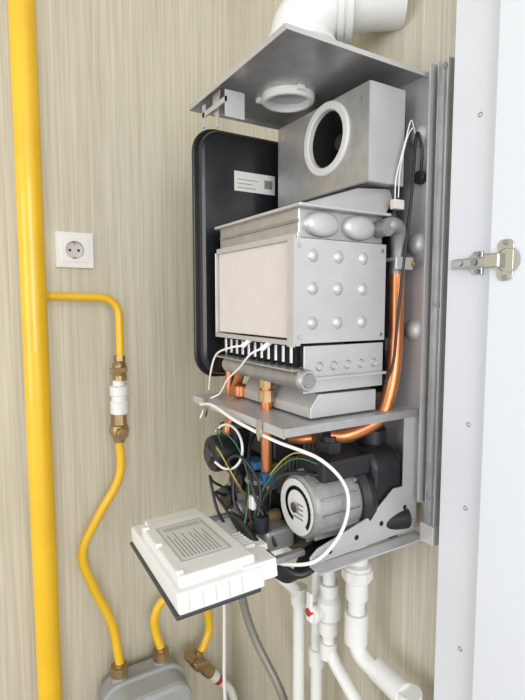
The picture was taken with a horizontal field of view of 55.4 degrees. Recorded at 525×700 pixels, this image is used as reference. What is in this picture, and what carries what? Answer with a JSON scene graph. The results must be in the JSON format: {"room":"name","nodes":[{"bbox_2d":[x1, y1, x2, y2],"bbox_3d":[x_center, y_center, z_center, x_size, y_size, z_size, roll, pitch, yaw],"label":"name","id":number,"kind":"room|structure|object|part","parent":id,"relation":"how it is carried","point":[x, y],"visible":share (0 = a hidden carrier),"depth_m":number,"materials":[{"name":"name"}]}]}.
{"room":"utility room","nodes":[
{"label":"utility room","id":0,"kind":"room"},
{"bbox_2d":[0,0,231,699],"bbox_3d":[-1.028,0.071,0.872,2.334,2.700,0.100,-3,6,-31],"label":"wall","id":1,"kind":"structure","parent":0,"point":[119,80],"depth_m":1.20,"materials":[{"name":"paper"}]},
{"bbox_2d":[55,231,93,267],"bbox_3d":[-0.429,-0.228,1.142,0.081,0.079,0.014,-3,6,-31],"label":"wall socket","id":2,"kind":"object","parent":1,"relation":"attached to","point":[72,249],"visible":1,"depth_m":1.14,"materials":[{"name":"white plastic"}]},
{"bbox_3d":[-0.426,-0.228,1.137,0.056,0.054,0.004,-3,6,-31],"label":"frame","id":3,"kind":"part","parent":2,"relation":"part of","materials":[{"name":"white plastic"}]},
{"bbox_2d":[99,645,191,699],"bbox_3d":[-0.286,0.930,1.231,0.216,0.351,0.191,-3,6,-31],"label":"gas meter","id":4,"kind":"object","parent":1,"relation":"attached to","point":[158,677],"visible":0.98,"depth_m":1.20,"materials":[{"name":"grey paint"}]},
{"bbox_2d":[150,596,212,654],"bbox_3d":[-0.205,0.717,1.297,0.172,0.197,0.031,-3,6,-31],"label":"gas hose","id":5,"kind":"object","parent":4,"relation":"attached to","point":[154,618],"visible":0.67,"depth_m":1.26,"materials":[{"name":"yellow paint"}]},
{"bbox_2d":[183,649,237,699],"bbox_3d":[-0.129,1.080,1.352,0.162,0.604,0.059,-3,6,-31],"label":"valve","id":6,"kind":"object","parent":5,"relation":"attached to","point":[195,658],"visible":0.94,"depth_m":1.32,"materials":[{"name":"brown metal"}]},
{"bbox_3d":[-0.155,0.805,1.279,0.040,0.011,0.005,-3,6,-31],"label":"lever","id":7,"kind":"part","parent":6,"relation":"part of","materials":[{"name":"gold metal"}]},
{"bbox_2d":[228,0,456,699],"bbox_3d":[0.683,0.132,0.205,0.100,2.700,2.820,-3,6,-31],"label":"wall","id":8,"kind":"structure","parent":0,"point":[401,605],"depth_m":0.92,"materials":[{"name":"beige laminate"}]},
{"bbox_2d":[130,23,454,620],"bbox_3d":[0.004,-0.044,0.808,0.425,0.759,0.391,-3,6,-31],"label":"boiler","id":9,"kind":"object","parent":8,"relation":"attached to","point":[320,251],"visible":1,"depth_m":0.76,"materials":[{"name":"grey metal"}]},
{"bbox_3d":[-0.078,-0.391,0.806,0.003,0.008,0.085,-3,6,-31],"label":"hook arm","id":10,"kind":"part","parent":9,"relation":"part of"},
{"bbox_3d":[-0.071,0.300,0.902,0.084,0.014,0.013,-3,6,-27],"label":"control hinge arm","id":11,"kind":"part","parent":9,"relation":"part of"},
{"bbox_3d":[-0.076,0.186,0.910,0.048,0.066,0.066,-3,6,-31],"label":"diverter motor","id":12,"kind":"part","parent":9,"relation":"part of","materials":[{"name":"black plastic"}]},
{"bbox_2d":[222,604,226,699],"bbox_3d":[-0.073,0.847,1.104,0.042,1.093,0.197,0,5,-5],"label":"power cable","id":13,"kind":"object","parent":9,"relation":"attached to","point":[224,606],"visible":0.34,"depth_m":1.18,"materials":[{"name":"white plastic"}]},
{"bbox_3d":[-0.013,-0.103,0.933,0.166,0.144,0.002,-3,6,-31],"label":"chamber panel","id":14,"kind":"part","parent":9,"relation":"part of","materials":[{"name":"beige metal"}]},
{"bbox_3d":[-0.025,-0.182,0.983,0.222,0.448,0.040,-3,6,-31],"label":"expansion tank","id":15,"kind":"part","parent":9,"relation":"part of","materials":[{"name":"black metal"}]},
{"bbox_3d":[-0.002,-0.001,0.939,0.150,0.052,0.002,-3,6,-31],"label":"burner","id":16,"kind":"part","parent":9,"relation":"part of","materials":[{"name":"silver metal"}]},
{"bbox_3d":[-0.016,-0.018,0.793,0.008,0.006,0.250,-3,6,-31],"label":"chamber rail","id":17,"kind":"part","parent":9,"relation":"part of","materials":[{"name":"grey metal"}]},
{"bbox_2d":[239,597,287,699],"bbox_3d":[0.017,0.853,1.096,0.134,1.102,0.111,-1,5,-12],"label":"hose","id":18,"kind":"object","parent":9,"relation":"attached to","point":[244,607],"visible":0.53,"depth_m":1.09,"materials":[{"name":"grey"}]},
{"bbox_2d":[271,548,307,699],"bbox_3d":[0.049,0.856,1.018,0.089,1.110,0.035,-3,6,-31],"label":"pipe","id":19,"kind":"object","parent":9,"relation":"attached to","point":[298,590],"visible":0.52,"depth_m":1.00,"materials":[{"name":"plastic"}]},
{"bbox_2d":[271,548,284,555],"bbox_3d":[0.026,0.390,0.961,0.035,0.050,0.035,-3,6,-31],"label":"socket","id":20,"kind":"object","parent":19,"relation":"attached to","point":[279,551],"depth_m":0.94,"materials":[{"name":"white plastic"}]},
{"bbox_2d":[291,582,307,607],"bbox_3d":[0.073,0.489,0.999,0.033,0.035,0.033,-3,6,-31],"label":"socket","id":21,"kind":"object","parent":19,"relation":"attached to","point":[298,591],"depth_m":0.98,"materials":[{"name":"white plastic"}]},
{"bbox_3d":[0.023,0.299,0.714,0.084,0.014,0.013,-3,6,-27],"label":"control hinge arm","id":22,"kind":"part","parent":9,"relation":"part of"},
{"bbox_3d":[0.109,0.009,0.752,0.138,0.026,0.006,-3,6,-31],"label":"burner blade","id":23,"kind":"part","parent":9,"relation":"part of","materials":[{"name":"black metal"}]},
{"bbox_3d":[0.061,0.090,0.855,0.255,0.002,0.300,-3,6,-31],"label":"plate","id":24,"kind":"part","parent":9,"relation":"part of","materials":[{"name":"grey metal"}]},
{"bbox_3d":[0.060,-0.419,0.809,0.257,0.002,0.300,-3,6,-31],"label":"plate","id":25,"kind":"part","parent":9,"relation":"part of","materials":[{"name":"grey metal"}]},
{"bbox_2d":[309,572,324,699],"bbox_3d":[0.107,0.857,1.006,0.031,1.110,0.031,-3,6,-31],"label":"pipe","id":26,"kind":"object","parent":9,"relation":"attached to","point":[316,664],"visible":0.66,"depth_m":0.97,"materials":[{"name":"plastic"}]},
{"bbox_3d":[0.067,0.003,0.822,0.138,0.026,0.006,-3,6,-31],"label":"burner blade","id":27,"kind":"part","parent":9,"relation":"part of","materials":[{"name":"metal"}]},
{"bbox_3d":[0.078,0.004,0.804,0.138,0.026,0.006,-3,6,-31],"label":"burner blade","id":28,"kind":"part","parent":9,"relation":"part of","materials":[{"name":"silver metal"}]},
{"bbox_3d":[0.089,0.233,0.773,0.088,0.100,0.100,-3,6,-31],"label":"pump motor","id":29,"kind":"part","parent":9,"relation":"part of","materials":[{"name":"metal"}]},
{"bbox_2d":[305,571,368,699],"bbox_3d":[0.133,0.865,0.921,0.075,1.110,0.130,-3,6,-31],"label":"pipe","id":30,"kind":"object","parent":9,"relation":"attached to","point":[327,608],"visible":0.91,"depth_m":0.91,"materials":[{"name":"plastic"}]},
{"bbox_3d":[0.085,0.463,0.901,0.006,0.055,0.014,-3,6,-31],"label":"valve handle","id":31,"kind":"part","parent":30,"relation":"part of","materials":[{"name":"white plastic"}]},
{"bbox_2d":[269,0,407,43],"bbox_3d":[0.114,-0.523,0.812,0.225,0.194,0.120,1,5,7],"label":"flue elbow","id":32,"kind":"object","parent":9,"relation":"on","point":[338,20],"visible":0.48,"depth_m":0.78,"materials":[{"name":"white plastic"}]},
{"bbox_3d":[0.121,0.025,0.737,0.150,0.067,0.002,-3,6,-31],"label":"burner","id":33,"kind":"part","parent":9,"relation":"part of","materials":[{"name":"silver metal"}]},
{"bbox_2d":[307,188,391,212],"bbox_3d":[0.072,-0.233,0.827,0.201,0.046,0.245,-3,6,-31],"label":"hood","id":34,"kind":"object","parent":9,"relation":"attached to","point":[319,200],"depth_m":0.74,"materials":[{"name":"grey metal"}]},
{"bbox_3d":[0.129,0.037,0.738,0.138,0.004,0.012,-3,6,-31],"label":"burner fold","id":35,"kind":"part","parent":9,"relation":"part of","materials":[{"name":"silver metal"}]},
{"bbox_3d":[0.138,0.104,0.727,0.257,0.012,0.002,-3,6,-31],"label":"plate lip","id":36,"kind":"part","parent":9,"relation":"part of","materials":[{"name":"grey metal"}]},
{"bbox_3d":[0.138,-0.405,0.681,0.257,0.006,0.002,-3,6,-31],"label":"plate lip","id":37,"kind":"part","parent":9,"relation":"part of","materials":[{"name":"grey metal"}]},
{"bbox_3d":[0.148,-0.171,0.884,0.030,0.470,0.245,-3,6,-31],"label":"tank","id":38,"kind":"part","parent":9,"relation":"part of","materials":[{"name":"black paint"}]},
{"bbox_2d":[357,425,386,444],"bbox_3d":[0.181,0.150,0.828,0.048,0.052,0.048,-4,7,-39],"label":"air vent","id":39,"kind":"object","parent":9,"relation":"attached to","point":[378,436],"depth_m":0.81,"materials":[{"name":"black plastic"}]},
{"bbox_2d":[342,546,422,699],"bbox_3d":[0.191,0.871,0.856,0.055,1.110,0.154,-4,6,-35],"label":"pipe","id":40,"kind":"object","parent":9,"relation":"attached to","point":[357,576],"visible":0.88,"depth_m":0.83,"materials":[{"name":"plastic"}]},
{"bbox_2d":[368,658,422,699],"bbox_3d":[0.215,0.553,0.805,0.041,0.067,0.090,-3,6,-31],"label":"socket","id":41,"kind":"object","parent":40,"relation":"attached to","point":[396,687],"depth_m":0.80,"materials":[{"name":"white plastic"}]},
{"bbox_2d":[374,220,393,237],"bbox_3d":[0.180,-0.180,0.742,0.024,0.024,0.020,-3,6,-31],"label":"outlet","id":42,"kind":"object","parent":9,"relation":"attached to","point":[382,228],"depth_m":0.74,"materials":[{"name":"grey metal"}]},
{"bbox_3d":[0.173,-0.100,0.904,0.003,0.665,0.324,-3,6,-31],"label":"panel","id":43,"kind":"part","parent":9,"relation":"part of","materials":[{"name":"grey metal"}]},
{"bbox_3d":[0.271,-0.064,0.752,0.022,0.710,0.017,-3,6,-31],"label":"mounting rail","id":44,"kind":"part","parent":9,"relation":"part of","materials":[{"name":"grey metal"}]},
{"bbox_3d":[-0.298,1.550,-0.204,2.334,0.050,2.920,-3,6,-31],"label":"floor","id":45,"kind":"structure","parent":0,"visible":0},
{"bbox_2d":[7,0,62,699],"bbox_3d":[-0.473,0.055,1.056,0.055,2.700,0.051,-3,6,-31],"label":"gas pipe","id":46,"kind":"object","parent":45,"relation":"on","point":[22,21],"visible":1,"depth_m":1.03,"materials":[{"name":"yellow metal"}]},
{"bbox_2d":[49,292,123,355],"bbox_3d":[-0.393,-0.056,1.118,0.164,0.146,0.019,-3,6,-31],"label":"pipe","id":47,"kind":"object","parent":46,"relation":"attached to","point":[53,296],"depth_m":1.13,"materials":[{"name":"yellow metal"}]},
{"bbox_2d":[109,355,128,442],"bbox_3d":[-0.336,0.115,1.160,0.052,0.204,0.059,-3,6,-31],"label":"coupling","id":48,"kind":"object","parent":47,"relation":"attached to","point":[119,409],"depth_m":1.15,"materials":[{"name":"white plastic"}]},
{"bbox_2d":[78,442,125,665],"bbox_3d":[-0.372,0.488,1.174,0.116,0.545,0.032,-3,6,-31],"label":"gas hose","id":49,"kind":"object","parent":46,"relation":"attached to","point":[87,574],"visible":1,"depth_m":1.17,"materials":[{"name":"yellow paint"}]},
{"bbox_2d":[472,0,524,699],"bbox_3d":[0.438,0.110,0.446,0.019,2.600,0.528,-3,6,-31],"label":"door","id":50,"kind":"structure","parent":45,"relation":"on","point":[499,637],"depth_m":0.64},
{"bbox_2d":[434,0,499,699],"bbox_3d":[0.297,0.086,0.713,0.032,2.700,0.070,-3,6,-31],"label":"panel","id":51,"kind":"object","parent":50,"relation":"attached to","point":[477,21],"depth_m":0.70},
{"bbox_2d":[451,239,519,280],"bbox_3d":[0.288,-0.116,0.657,0.022,0.052,0.108,-3,6,-31],"label":"cabinet hinge","id":52,"kind":"object","parent":51,"relation":"attached to","point":[506,259],"depth_m":0.63,"materials":[{"name":"silver metal"}]},
{"bbox_3d":[0.438,0.110,0.446,0.019,2.600,0.528,-3,6,-31],"label":"door","id":53,"kind":"part","parent":50,"relation":"part of","materials":[{"name":"white laminate"}]}
]}

